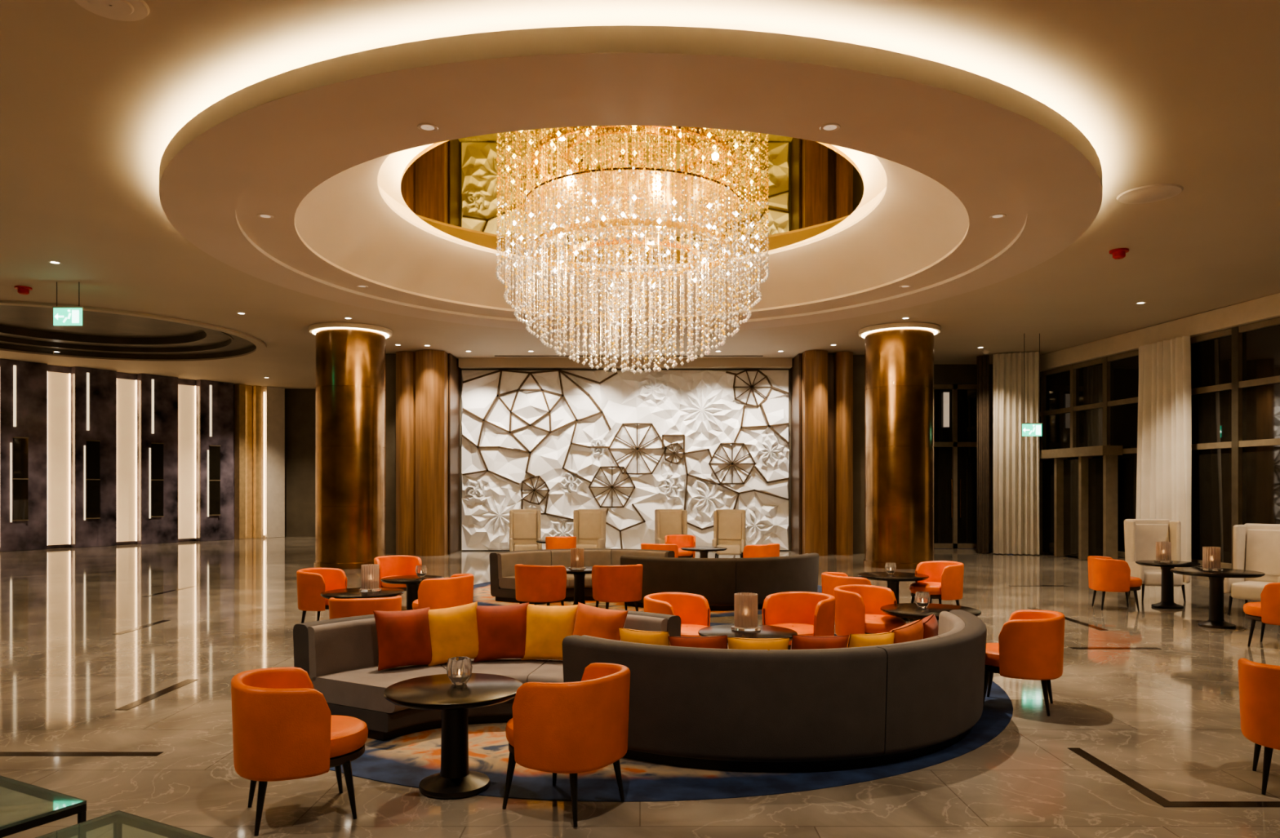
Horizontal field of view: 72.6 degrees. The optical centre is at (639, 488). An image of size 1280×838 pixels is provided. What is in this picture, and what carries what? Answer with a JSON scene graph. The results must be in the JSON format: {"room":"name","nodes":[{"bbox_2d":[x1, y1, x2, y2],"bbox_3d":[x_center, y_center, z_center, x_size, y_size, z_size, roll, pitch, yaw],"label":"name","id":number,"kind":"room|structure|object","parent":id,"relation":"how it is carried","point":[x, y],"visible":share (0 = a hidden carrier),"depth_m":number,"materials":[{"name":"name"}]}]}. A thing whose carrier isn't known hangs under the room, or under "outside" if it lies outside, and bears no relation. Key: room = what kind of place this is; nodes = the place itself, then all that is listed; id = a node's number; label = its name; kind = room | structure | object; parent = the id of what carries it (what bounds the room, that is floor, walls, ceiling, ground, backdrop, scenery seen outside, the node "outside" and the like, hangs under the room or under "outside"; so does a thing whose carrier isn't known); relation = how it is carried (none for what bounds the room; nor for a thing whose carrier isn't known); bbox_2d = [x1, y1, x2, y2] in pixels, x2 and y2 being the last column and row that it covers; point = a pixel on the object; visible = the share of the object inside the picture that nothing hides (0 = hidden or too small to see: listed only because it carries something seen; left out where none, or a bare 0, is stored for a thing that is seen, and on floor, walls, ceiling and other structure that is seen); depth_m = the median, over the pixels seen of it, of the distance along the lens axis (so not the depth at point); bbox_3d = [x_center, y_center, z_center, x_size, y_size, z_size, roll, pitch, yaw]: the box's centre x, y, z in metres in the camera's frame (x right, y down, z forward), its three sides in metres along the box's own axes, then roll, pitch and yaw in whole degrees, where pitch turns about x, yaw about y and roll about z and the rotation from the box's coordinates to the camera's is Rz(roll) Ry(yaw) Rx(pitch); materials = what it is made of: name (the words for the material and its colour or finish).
{"room":"hotel lobby","nodes":[
{"label":"hotel lobby","id":0,"kind":"room"},
{"bbox_2d":[0,358,284,551],"bbox_3d":[-16.704,-0.900,25.431,0.601,5.290,16.110,0,0,34],"label":"wall","id":1,"kind":"structure","parent":0,"point":[90,457],"depth_m":26.91,"materials":[{"name":"stone"}]},
{"bbox_2d":[284,389,315,537],"bbox_3d":[-9.975,-0.900,31.260,5.550,5.300,0.280,0,0,0],"label":"wall","id":2,"kind":"structure","parent":0,"point":[300,404],"depth_m":31.20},
{"bbox_2d":[459,368,791,551],"bbox_3d":[-0.900,-0.900,24.275,13.000,5.300,0.250,0,0,0],"label":"wall","id":3,"kind":"structure","parent":0,"point":[460,370],"depth_m":24.15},
{"bbox_2d":[458,358,791,368],"bbox_3d":[-0.400,-3.424,23.945,9.100,0.248,0.390,0,0,0],"label":"trim","id":4,"kind":"structure","parent":3,"relation":"attached to","point":[464,363],"depth_m":23.75,"materials":[{"name":"paint"}]},
{"bbox_2d":[494,355,763,356],"bbox_3d":[-0.300,-3.543,23.390,7.200,0.011,0.080,0,0,0],"label":"diffuser","id":5,"kind":"object","parent":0,"point":[495,356],"depth_m":23.37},
{"bbox_2d":[159,25,1102,333],"bbox_3d":[-0.100,-3.710,12.180,11.600,1.040,11.600,0,0,0],"label":"ceiling","id":6,"kind":"structure","parent":0,"point":[324,148],"depth_m":8.50,"materials":[{"name":"beige paint"}]},
{"bbox_2d":[257,213,273,218],"bbox_3d":[-4.461,-3.236,10.374,0.186,0.007,0.186,0,0,0],"label":"recessed light","id":7,"kind":"object","parent":6,"relation":"in","point":[261,215],"depth_m":10.37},
{"bbox_2d":[355,284,368,288],"bbox_3d":[-4.461,-3.236,13.986,0.186,0.007,0.186,0,0,0],"label":"recessed light","id":8,"kind":"object","parent":6,"relation":"in","point":[358,286],"depth_m":13.99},
{"bbox_2d":[417,123,438,132],"bbox_3d":[-1.906,-3.236,7.819,0.186,0.007,0.186,0,0,0],"label":"recessed light","id":9,"kind":"object","parent":6,"relation":"in","point":[422,126],"depth_m":7.82,"materials":[{"name":"white glass"}]},
{"bbox_2d":[400,125,863,265],"bbox_3d":[-0.100,-4.070,12.180,6.260,0.300,6.260,0,0,0],"label":"ceiling recess","id":10,"kind":"object","parent":6,"relation":"attached to","point":[455,186],"visible":0.56,"depth_m":10.79,"materials":[{"name":"gold metal"}]},
{"bbox_2d":[495,157,769,373],"bbox_3d":[-0.101,-2.760,12.180,3.791,2.310,3.793,0,0,0],"label":"crystal chandelier","id":11,"kind":"object","parent":10,"relation":"hanging from","point":[644,207],"visible":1,"depth_m":11.49,"materials":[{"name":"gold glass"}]},
{"bbox_2d":[819,123,840,132],"bbox_3d":[1.706,-3.236,7.819,0.186,0.007,0.186,0,0,0],"label":"recessed light","id":12,"kind":"object","parent":6,"relation":"in","point":[833,126],"depth_m":7.82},
{"bbox_2d":[899,284,911,288],"bbox_3d":[4.261,-3.236,13.986,0.186,0.007,0.186,0,0,0],"label":"recessed light","id":13,"kind":"object","parent":6,"relation":"in","point":[904,286],"depth_m":13.99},
{"bbox_2d":[989,213,1006,218],"bbox_3d":[4.261,-3.236,10.374,0.186,0.007,0.186,0,0,0],"label":"recessed light","id":14,"kind":"object","parent":6,"relation":"in","point":[997,215],"depth_m":10.36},
{"bbox_2d":[0,537,1279,837],"bbox_3d":[-4.500,1.800,14.900,39.000,0.100,36.200,0,0,0],"label":"floor","id":15,"kind":"structure","parent":0,"point":[1166,719],"depth_m":6.54,"materials":[{"name":"stone"}]},
{"bbox_2d":[0,776,86,837],"bbox_3d":[-3.021,1.525,3.438,1.100,0.450,1.000,0,0,28],"label":"glass coffee table","id":16,"kind":"object","parent":15,"relation":"on","point":[24,806],"visible":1,"depth_m":3.58,"materials":[{"name":"clear glass"}]},
{"bbox_2d":[35,810,212,837],"bbox_3d":[-1.983,1.525,2.881,0.800,0.450,1.000,0,0,28],"label":"glass coffee table","id":17,"kind":"object","parent":15,"relation":"on","point":[117,824],"visible":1,"depth_m":3.31,"materials":[{"name":"clear glass"}]},
{"bbox_2d":[231,667,368,836],"bbox_3d":[-1.821,1.375,4.690,0.689,0.754,0.646,0,0,-28],"label":"armchair","id":18,"kind":"object","parent":15,"relation":"on","point":[284,729],"visible":1,"depth_m":4.40,"materials":[{"name":"orange leather"}]},
{"bbox_2d":[296,568,346,623],"bbox_3d":[-3.829,1.375,10.698,0.689,0.754,0.646,0,0,5],"label":"armchair","id":19,"kind":"object","parent":15,"relation":"on","point":[311,582],"visible":0.65,"depth_m":10.43,"materials":[{"name":"orange leather"}]},
{"bbox_2d":[308,322,392,569],"bbox_3d":[-6.470,-0.895,19.500,1.790,5.290,1.790,0,0,0],"label":"column","id":20,"kind":"structure","parent":15,"relation":"on","point":[350,357],"depth_m":18.86,"materials":[{"name":"metal"}]},
{"bbox_2d":[373,555,422,591],"bbox_3d":[-3.489,1.375,12.582,0.646,0.754,0.689,0,0,-30],"label":"armchair","id":21,"kind":"object","parent":15,"relation":"on","point":[388,566],"visible":0.49,"depth_m":12.80,"materials":[{"name":"orange leather"}]},
{"bbox_2d":[380,575,443,610],"bbox_3d":[-2.950,1.460,11.300,0.800,0.580,0.800,0,0,0],"label":"pedestal table","id":22,"kind":"object","parent":15,"relation":"on","point":[412,583],"visible":0.51,"depth_m":11.22,"materials":[{"name":"black wood"}]},
{"bbox_2d":[415,565,426,577],"bbox_3d":[-2.850,1.086,11.350,0.156,0.150,0.139,0,0,0],"label":"candle holder","id":23,"kind":"object","parent":22,"relation":"on","point":[420,571],"visible":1,"depth_m":11.30,"materials":[{"name":"clear glass"}]},
{"bbox_2d":[385,349,459,556],"bbox_3d":[-5.970,-0.895,23.205,1.960,5.290,1.850,0,0,0],"label":"wood wall panel","id":24,"kind":"object","parent":15,"relation":"on","point":[422,387],"visible":0.9,"depth_m":22.58,"materials":[{"name":"brown wood"}]},
{"bbox_2d":[509,509,542,551],"bbox_3d":[-2.666,1.127,20.233,0.730,1.249,0.727,0,0,-10],"label":"wingback chair","id":25,"kind":"object","parent":15,"relation":"on","point":[525,525],"visible":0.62,"depth_m":20.39,"materials":[{"name":"beige fabric"}]},
{"bbox_2d":[536,540,545,543],"bbox_3d":[-1.900,1.460,19.300,0.800,0.580,0.800,0,0,0],"label":"pedestal table","id":26,"kind":"object","parent":15,"relation":"on","point":[537,541],"visible":0.07,"depth_m":19.07,"materials":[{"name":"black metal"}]},
{"bbox_2d":[545,536,576,549],"bbox_3d":[-1.652,1.375,18.221,0.646,0.754,0.689,0,0,-5],"label":"armchair","id":27,"kind":"object","parent":15,"relation":"on","point":[562,542],"visible":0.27,"depth_m":17.90,"materials":[{"name":"orange leather"}]},
{"bbox_2d":[573,509,606,548],"bbox_3d":[-1.194,1.127,20.233,0.730,1.249,0.727,0,0,10],"label":"wingback chair","id":28,"kind":"object","parent":15,"relation":"on","point":[588,525],"visible":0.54,"depth_m":20.39,"materials":[{"name":"beige fabric"}]},
{"bbox_2d":[461,368,789,550],"bbox_3d":[-0.410,-0.773,24.005,9.040,4.986,0.190,0,0,0],"label":"relief panel","id":29,"kind":"object","parent":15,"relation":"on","point":[629,446],"visible":0.94,"depth_m":24.01,"materials":[{"name":"paint"}]},
{"bbox_2d":[0,586,1279,807],"bbox_3d":[-0.200,1.748,10.185,15.600,0.002,10.830,0,0,0],"label":"strips","id":30,"kind":"object","parent":15,"relation":"on","point":[1135,785],"visible":0.86,"depth_m":5.68,"materials":[{"name":"stone"}]},
{"bbox_2d":[472,582,822,617],"bbox_3d":[0.100,1.746,14.850,6.400,0.005,6.400,0,0,0],"label":"round rug","id":31,"kind":"object","parent":15,"relation":"on","point":[482,592],"visible":0.03,"depth_m":13.15,"materials":[{"name":"carpet"}]},
{"bbox_2d":[514,564,566,606],"bbox_3d":[-1.293,1.368,11.470,0.646,0.754,0.689,0,0,20],"label":"armchair","id":32,"kind":"object","parent":31,"relation":"on","point":[533,584],"visible":0.97,"depth_m":11.17,"materials":[{"name":"orange leather"}]},
{"bbox_2d":[564,566,592,605],"bbox_3d":[-0.870,1.453,12.500,0.800,0.580,0.800,0,0,0],"label":"pedestal table","id":33,"kind":"object","parent":31,"relation":"on","point":[579,575],"visible":0.49,"depth_m":12.43,"materials":[{"name":"black wood"}]},
{"bbox_2d":[568,548,585,569],"bbox_3d":[-0.900,1.016,12.500,0.240,0.290,0.240,0,0,0],"label":"candle lamp","id":34,"kind":"object","parent":33,"relation":"on","point":[576,554],"visible":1,"depth_m":12.42,"materials":[{"name":"clear glass"}]},
{"bbox_2d":[591,564,643,611],"bbox_3d":[-0.307,1.368,11.470,0.646,0.754,0.689,0,0,-20],"label":"armchair","id":35,"kind":"object","parent":31,"relation":"on","point":[610,584],"visible":0.98,"depth_m":11.17,"materials":[{"name":"orange leather"}]},
{"bbox_2d":[488,548,818,610],"bbox_3d":[0.191,1.371,13.326,4.922,0.743,1.706,0,0,15],"label":"curved sofa","id":36,"kind":"object","parent":31,"relation":"on","point":[717,580],"visible":0.68,"depth_m":12.56,"materials":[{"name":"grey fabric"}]},
{"bbox_2d":[640,543,678,558],"bbox_3d":[0.371,1.368,15.768,0.646,0.754,0.689,0,0,30],"label":"armchair","id":37,"kind":"object","parent":31,"relation":"on","point":[673,548],"visible":0.27,"depth_m":15.48,"materials":[{"name":"orange leather"}]},
{"bbox_2d":[680,546,727,558],"bbox_3d":[1.240,1.453,16.900,0.900,0.580,0.900,0,0,0],"label":"pedestal table","id":38,"kind":"object","parent":31,"relation":"on","point":[704,551],"visible":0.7,"depth_m":16.73,"materials":[{"name":"black wood"}]},
{"bbox_2d":[742,543,779,558],"bbox_3d":[2.136,1.368,15.616,0.646,0.754,0.689,0,0,-40],"label":"armchair","id":39,"kind":"object","parent":31,"relation":"on","point":[771,550],"visible":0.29,"depth_m":15.32,"materials":[{"name":"orange leather"}]},
{"bbox_2d":[293,622,1013,802],"bbox_3d":[-0.100,1.746,8.150,6.600,0.005,6.600,0,0,0],"label":"round rug","id":40,"kind":"object","parent":15,"relation":"on","point":[406,760],"visible":0.25,"depth_m":5.34,"materials":[{"name":"blue carpet"}]},
{"bbox_2d":[320,587,404,599],"bbox_3d":[-3.100,1.453,9.750,0.900,0.580,0.900,0,0,0],"label":"pedestal table","id":41,"kind":"object","parent":40,"relation":"on","point":[345,593],"visible":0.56,"depth_m":9.59,"materials":[{"name":"black wood"}]},
{"bbox_2d":[359,564,381,591],"bbox_3d":[-3.050,1.016,9.850,0.240,0.290,0.240,0,0,0],"label":"candle lamp","id":42,"kind":"object","parent":41,"relation":"on","point":[370,573],"visible":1,"depth_m":9.77,"materials":[{"name":"clear glass"}]},
{"bbox_2d":[328,595,401,619],"bbox_3d":[-2.555,1.368,8.121,0.646,0.754,0.689,0,0,-15],"label":"armchair","id":43,"kind":"object","parent":40,"relation":"on","point":[338,608],"visible":0.26,"depth_m":7.80,"materials":[{"name":"orange leather"}]},
{"bbox_2d":[412,573,473,609],"bbox_3d":[-2.270,1.368,9.957,0.689,0.754,0.646,0,0,20],"label":"armchair","id":44,"kind":"object","parent":40,"relation":"on","point":[457,590],"visible":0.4,"depth_m":9.66,"materials":[{"name":"orange leather"}]},
{"bbox_2d":[383,673,522,799],"bbox_3d":[-1.080,1.453,5.080,0.800,0.580,0.800,0,0,0],"label":"pedestal table","id":45,"kind":"object","parent":40,"relation":"on","point":[455,780],"visible":0.94,"depth_m":5.00,"materials":[{"name":"black wood"}]},
{"bbox_2d":[446,657,472,685],"bbox_3d":[-1.070,1.086,5.160,0.156,0.150,0.139,0,0,0],"label":"candle holder","id":46,"kind":"object","parent":45,"relation":"on","point":[459,669],"visible":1,"depth_m":5.11,"materials":[{"name":"clear glass"}]},
{"bbox_2d":[502,662,630,827],"bbox_3d":[-0.418,1.368,4.791,0.689,0.754,0.646,0,0,32],"label":"armchair","id":47,"kind":"object","parent":40,"relation":"on","point":[572,729],"visible":1,"depth_m":4.50,"materials":[{"name":"orange leather"}]},
{"bbox_2d":[293,609,986,772],"bbox_3d":[0.060,1.371,6.300,5.207,0.743,2.089,0,0,0],"label":"curved sofa","id":48,"kind":"object","parent":40,"relation":"on","point":[707,708],"visible":0.65,"depth_m":5.43,"materials":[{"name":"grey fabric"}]},
{"bbox_2d":[373,601,627,671],"bbox_3d":[-1.063,1.145,6.781,1.926,0.475,0.488,0,0,-6],"label":"throw pillows","id":49,"kind":"object","parent":48,"relation":"on","point":[428,637],"visible":0.82,"depth_m":6.78,"materials":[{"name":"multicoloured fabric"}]},
{"bbox_2d":[618,613,938,650],"bbox_3d":[1.110,1.149,5.986,2.435,0.438,0.757,0,0,-14],"label":"throw pillows","id":50,"kind":"object","parent":48,"relation":"on","point":[926,628],"visible":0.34,"depth_m":5.72,"materials":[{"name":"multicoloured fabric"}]},
{"bbox_2d":[643,592,710,637],"bbox_3d":[0.398,1.368,7.988,0.689,0.754,0.646,0,0,35],"label":"armchair","id":51,"kind":"object","parent":40,"relation":"on","point":[693,610],"visible":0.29,"depth_m":8.19,"materials":[{"name":"orange leather"}]},
{"bbox_2d":[697,624,797,644],"bbox_3d":[0.870,1.453,7.050,0.800,0.580,0.800,0,0,0],"label":"pedestal table","id":52,"kind":"object","parent":40,"relation":"on","point":[766,632],"visible":0.43,"depth_m":6.99,"materials":[{"name":"black wood"}]},
{"bbox_2d":[731,592,760,631],"bbox_3d":[0.870,1.016,7.150,0.240,0.290,0.240,0,0,0],"label":"candle lamp","id":53,"kind":"object","parent":52,"relation":"on","point":[745,604],"visible":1,"depth_m":7.07,"materials":[{"name":"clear glass"}]},
{"bbox_2d":[761,591,835,649],"bbox_3d":[1.434,1.368,8.036,0.689,0.754,0.646,0,0,-42],"label":"armchair","id":54,"kind":"object","parent":40,"relation":"on","point":[805,613],"visible":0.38,"depth_m":8.22,"materials":[{"name":"orange leather"}]},
{"bbox_2d":[821,572,871,596],"bbox_3d":[2.471,1.368,10.104,0.689,0.754,0.646,0,0,-10],"label":"armchair","id":55,"kind":"object","parent":40,"relation":"on","point":[830,580],"visible":0.3,"depth_m":9.88,"materials":[{"name":"orange leather"}]},
{"bbox_2d":[833,584,906,635],"bbox_3d":[2.295,1.368,8.635,0.646,0.754,0.689,0,0,-45],"label":"armchair","id":56,"kind":"object","parent":40,"relation":"on","point":[857,606],"visible":0.75,"depth_m":8.51,"materials":[{"name":"orange leather"}]},
{"bbox_2d":[880,603,981,622],"bbox_3d":[2.780,1.453,8.350,0.920,0.580,0.920,0,0,0],"label":"pedestal table","id":57,"kind":"object","parent":40,"relation":"on","point":[909,611],"visible":0.48,"depth_m":8.30,"materials":[{"name":"black wood"}]},
{"bbox_2d":[914,591,930,608],"bbox_3d":[2.740,1.086,8.450,0.156,0.150,0.139,0,0,0],"label":"candle holder","id":58,"kind":"object","parent":57,"relation":"on","point":[922,599],"visible":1,"depth_m":8.40,"materials":[{"name":"clear glass"}]},
{"bbox_2d":[982,609,1065,716],"bbox_3d":[3.011,1.368,6.960,0.689,0.754,0.646,0,0,28],"label":"armchair","id":59,"kind":"object","parent":40,"relation":"on","point":[1030,646],"visible":0.88,"depth_m":6.66,"materials":[{"name":"orange leather"}]},
{"bbox_2d":[654,509,687,544],"bbox_3d":[0.744,1.127,20.233,0.730,1.249,0.727,0,0,-10],"label":"wingback chair","id":60,"kind":"object","parent":15,"relation":"on","point":[667,522],"visible":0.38,"depth_m":20.40,"materials":[{"name":"beige fabric"}]},
{"bbox_2d":[664,534,695,558],"bbox_3d":[0.840,1.368,18.179,0.646,0.754,0.689,0,0,0],"label":"armchair","id":61,"kind":"object","parent":15,"relation":"on","point":[680,540],"visible":0.53,"depth_m":18.39,"materials":[{"name":"orange leather"}]},
{"bbox_2d":[711,509,746,558],"bbox_3d":[2.056,1.127,20.033,0.730,1.249,0.727,0,0,10],"label":"wingback chair","id":62,"kind":"object","parent":15,"relation":"on","point":[729,525],"visible":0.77,"depth_m":20.18,"materials":[{"name":"beige fabric"}]},
{"bbox_2d":[791,350,865,556],"bbox_3d":[5.190,-0.895,23.215,2.020,5.290,1.830,0,0,0],"label":"wood wall panel","id":63,"kind":"object","parent":15,"relation":"on","point":[828,448],"visible":0.91,"depth_m":22.66,"materials":[{"name":"brown wood"}]},
{"bbox_2d":[857,572,928,620],"bbox_3d":[3.400,1.460,11.700,0.920,0.580,0.920,0,0,0],"label":"pedestal table","id":64,"kind":"object","parent":15,"relation":"on","point":[893,581],"visible":0.66,"depth_m":11.62,"materials":[{"name":"black wood"}]},
{"bbox_2d":[884,562,896,574],"bbox_3d":[3.380,1.086,11.750,0.156,0.150,0.139,0,0,0],"label":"candle holder","id":65,"kind":"object","parent":64,"relation":"on","point":[890,567],"visible":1,"depth_m":11.70,"materials":[{"name":"clear glass"}]},
{"bbox_2d":[857,322,941,569],"bbox_3d":[5.800,-0.895,19.500,1.790,5.290,1.790,0,0,0],"label":"column","id":66,"kind":"structure","parent":15,"relation":"on","point":[899,357],"depth_m":18.84,"materials":[{"name":"metal"}]},
{"bbox_2d":[909,560,964,605],"bbox_3d":[3.959,1.375,11.694,0.689,0.754,0.646,0,0,-15],"label":"armchair","id":67,"kind":"object","parent":15,"relation":"on","point":[944,582],"visible":0.9,"depth_m":11.47,"materials":[{"name":"orange leather"}]},
{"bbox_2d":[1087,555,1142,612],"bbox_3d":[6.871,1.375,12.596,0.689,0.754,0.646,0,0,12],"label":"armchair","id":68,"kind":"object","parent":15,"relation":"on","point":[1105,574],"visible":1,"depth_m":12.35,"materials":[{"name":"orange leather"}]},
{"bbox_2d":[1124,519,1190,602],"bbox_3d":[8.126,1.127,13.733,0.730,1.249,0.727,0,0,10],"label":"wingback chair","id":69,"kind":"object","parent":15,"relation":"on","point":[1141,536],"visible":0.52,"depth_m":13.85,"materials":[{"name":"beige fabric"}]},
{"bbox_2d":[1135,560,1200,609],"bbox_3d":[7.720,1.420,12.750,0.820,0.660,0.820,0,0,0],"label":"pedestal table","id":70,"kind":"object","parent":15,"relation":"on","point":[1167,576],"visible":0.94,"depth_m":12.68,"materials":[{"name":"black wood"}]},
{"bbox_2d":[1153,542,1173,562],"bbox_3d":[7.660,0.936,12.750,0.240,0.290,0.240,0,0,0],"label":"candle lamp","id":71,"kind":"object","parent":70,"relation":"on","point":[1163,549],"visible":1,"depth_m":12.67,"materials":[{"name":"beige glass"}]},
{"bbox_2d":[1170,568,1265,629],"bbox_3d":[7.280,1.400,11.000,1.000,0.700,1.000,0,0,0],"label":"pedestal table","id":72,"kind":"object","parent":15,"relation":"on","point":[1216,616],"visible":0.97,"depth_m":10.93,"materials":[{"name":"black wood"}]},
{"bbox_2d":[1200,546,1222,571],"bbox_3d":[7.250,0.896,11.050,0.240,0.290,0.240,0,0,0],"label":"candle lamp","id":73,"kind":"object","parent":72,"relation":"on","point":[1211,555],"visible":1,"depth_m":10.97,"materials":[{"name":"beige glass"}]},
{"bbox_2d":[1223,523,1279,615],"bbox_3d":[8.528,1.127,11.919,0.727,1.249,0.730,0,0,-35],"label":"wingback chair","id":74,"kind":"object","parent":15,"relation":"on","point":[1255,547],"visible":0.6,"depth_m":12.06,"materials":[{"name":"beige fabric"}]},
{"bbox_2d":[1237,658,1279,795],"bbox_3d":[3.871,1.375,5.069,0.646,0.754,0.689,0,0,30],"label":"armchair","id":75,"kind":"object","parent":15,"relation":"on","point":[1259,684],"visible":1,"depth_m":4.97,"materials":[{"name":"orange leather"}]},
{"bbox_2d":[1243,582,1279,647],"bbox_3d":[7.036,1.375,9.566,0.646,0.754,0.689,0,0,-40],"label":"armchair","id":76,"kind":"object","parent":15,"relation":"on","point":[1267,611],"visible":1,"depth_m":9.41,"materials":[{"name":"orange leather"}]},
{"bbox_2d":[0,0,1279,389],"bbox_3d":[-4.500,-3.550,14.900,39.000,0.001,36.200,0,0,0],"label":"ceiling","id":77,"kind":"structure","parent":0,"point":[1184,93],"depth_m":8.92,"materials":[{"name":"paint"}]},
{"bbox_2d":[14,285,32,294],"bbox_3d":[-10.900,-3.490,15.400,0.260,0.119,0.260,0,0,0],"label":"beacon","id":78,"kind":"object","parent":77,"relation":"attached to","point":[22,290],"visible":1,"depth_m":15.34,"materials":[{"name":"red plastic"}]},
{"bbox_2d":[48,261,62,264],"bbox_3d":[-9.200,-3.545,13.700,0.186,0.007,0.186,0,0,0],"label":"recessed light","id":79,"kind":"object","parent":77,"relation":"in","point":[51,262],"depth_m":13.69,"materials":[{"name":"white glass"}]},
{"bbox_2d":[52,281,83,325],"bbox_3d":[-9.850,-3.175,14.993,0.500,0.750,0.064,0,0,0],"label":"exit sign","id":80,"kind":"object","parent":77,"relation":"hanging from","point":[62,315],"visible":1,"depth_m":14.98,"materials":[{"name":"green plastic"}]},
{"bbox_2d":[75,0,149,21],"bbox_3d":[-3.860,-3.534,6.350,0.500,0.029,0.500,0,0,0],"label":"ceiling speaker","id":81,"kind":"object","parent":77,"relation":"in","point":[120,10],"depth_m":6.40},
{"bbox_2d":[0,300,266,362],"bbox_3d":[-13.000,-3.725,20.300,7.900,0.450,7.900,0,0,0],"label":"ceiling circular recess","id":82,"kind":"structure","parent":77,"relation":"in","point":[25,327],"depth_m":22.19,"materials":[{"name":"brown paint"}]},
{"bbox_2d":[976,355,989,553],"bbox_3d":[9.125,-0.900,23.203,0.323,5.260,0.134,0,0,43],"label":"window curtain","id":83,"kind":"object","parent":77,"relation":"hanging from","point":[982,362],"visible":1,"depth_m":23.18,"materials":[{"name":"brown fabric"}]},
{"bbox_2d":[992,351,1039,555],"bbox_3d":[9.825,-0.900,22.752,1.124,5.260,0.197,0,0,21],"label":"window curtain","id":84,"kind":"object","parent":77,"relation":"hanging from","point":[1015,457],"visible":0.98,"depth_m":22.75,"materials":[{"name":"beige fabric"}]},
{"bbox_2d":[1021,333,1042,436],"bbox_3d":[9.000,-2.370,19.993,0.460,2.360,0.064,0,0,0],"label":"exit sign","id":85,"kind":"object","parent":77,"relation":"hanging from","point":[1028,429],"visible":1,"depth_m":19.99,"materials":[{"name":"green plastic"}]},
{"bbox_2d":[1109,248,1128,259],"bbox_3d":[7.150,-3.490,13.000,0.260,0.119,0.260,0,0,0],"label":"beacon","id":86,"kind":"object","parent":77,"relation":"attached to","point":[1118,253],"visible":1,"depth_m":12.94,"materials":[{"name":"red plastic"}]},
{"bbox_2d":[1116,183,1183,204],"bbox_3d":[6.140,-3.534,10.500,0.700,0.029,0.700,0,0,0],"label":"ceiling speaker","id":87,"kind":"object","parent":77,"relation":"in","point":[1158,192],"depth_m":10.43},
{"bbox_2d":[933,364,992,549],"bbox_3d":[8.075,-0.900,25.100,4.950,5.300,0.200,0,0,0],"label":"wall","id":88,"kind":"structure","parent":0,"point":[944,374],"depth_m":25.00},
{"bbox_2d":[933,383,991,549],"bbox_3d":[9.050,-0.620,25.015,2.080,4.740,0.210,0,0,0],"label":"door","id":89,"kind":"structure","parent":88,"relation":"in","point":[955,405],"depth_m":25.09,"materials":[{"name":"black glass"}]},
{"bbox_2d":[982,349,990,355],"bbox_3d":[8.900,-3.490,22.400,0.200,0.120,0.200,0,0,0],"label":"dome camera","id":90,"kind":"object","parent":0,"point":[985,352],"depth_m":22.34,"materials":[{"name":"plastic"}]},
{"bbox_2d":[1040,293,1279,568],"bbox_3d":[12.390,-0.895,11.000,0.452,5.290,28.203,0,0,-7],"label":"wall","id":91,"kind":"structure","parent":0,"point":[1266,308],"depth_m":18.47,"materials":[{"name":"beige paint"}]},
{"bbox_2d":[1040,356,1110,461],"bbox_3d":[10.970,-0.750,22.766,0.200,4.760,4.060,0,0,-7],"label":"window","id":92,"kind":"structure","parent":91,"relation":"in","point":[1071,397],"depth_m":22.05,"materials":[{"name":"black glass"}]},
{"bbox_2d":[1040,445,1122,559],"bbox_3d":[10.748,0.380,21.625,0.500,2.720,3.000,0,0,-7],"label":"door","id":93,"kind":"structure","parent":91,"relation":"in","point":[1078,498],"depth_m":21.12,"materials":[{"name":"brown wood"}]},
{"bbox_2d":[1135,336,1191,568],"bbox_3d":[11.120,-0.695,18.575,0.276,4.850,1.698,0,0,-7],"label":"window curtain","id":94,"kind":"object","parent":91,"relation":"hanging from","point":[1164,430],"visible":0.8,"depth_m":18.38,"materials":[{"name":"beige fabric"}]},
{"bbox_2d":[1102,326,1242,568],"bbox_3d":[11.437,-0.750,18.894,0.200,4.760,4.060,0,0,-7],"label":"window","id":95,"kind":"structure","parent":91,"relation":"in","point":[1211,353],"depth_m":17.92,"materials":[{"name":"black glass"}]},
{"bbox_2d":[1231,317,1279,568],"bbox_3d":[11.904,-0.750,15.022,0.200,4.760,4.060,0,0,-7],"label":"window","id":96,"kind":"structure","parent":91,"relation":"in","point":[1260,384],"depth_m":16.50,"materials":[{"name":"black glass"}]}
]}

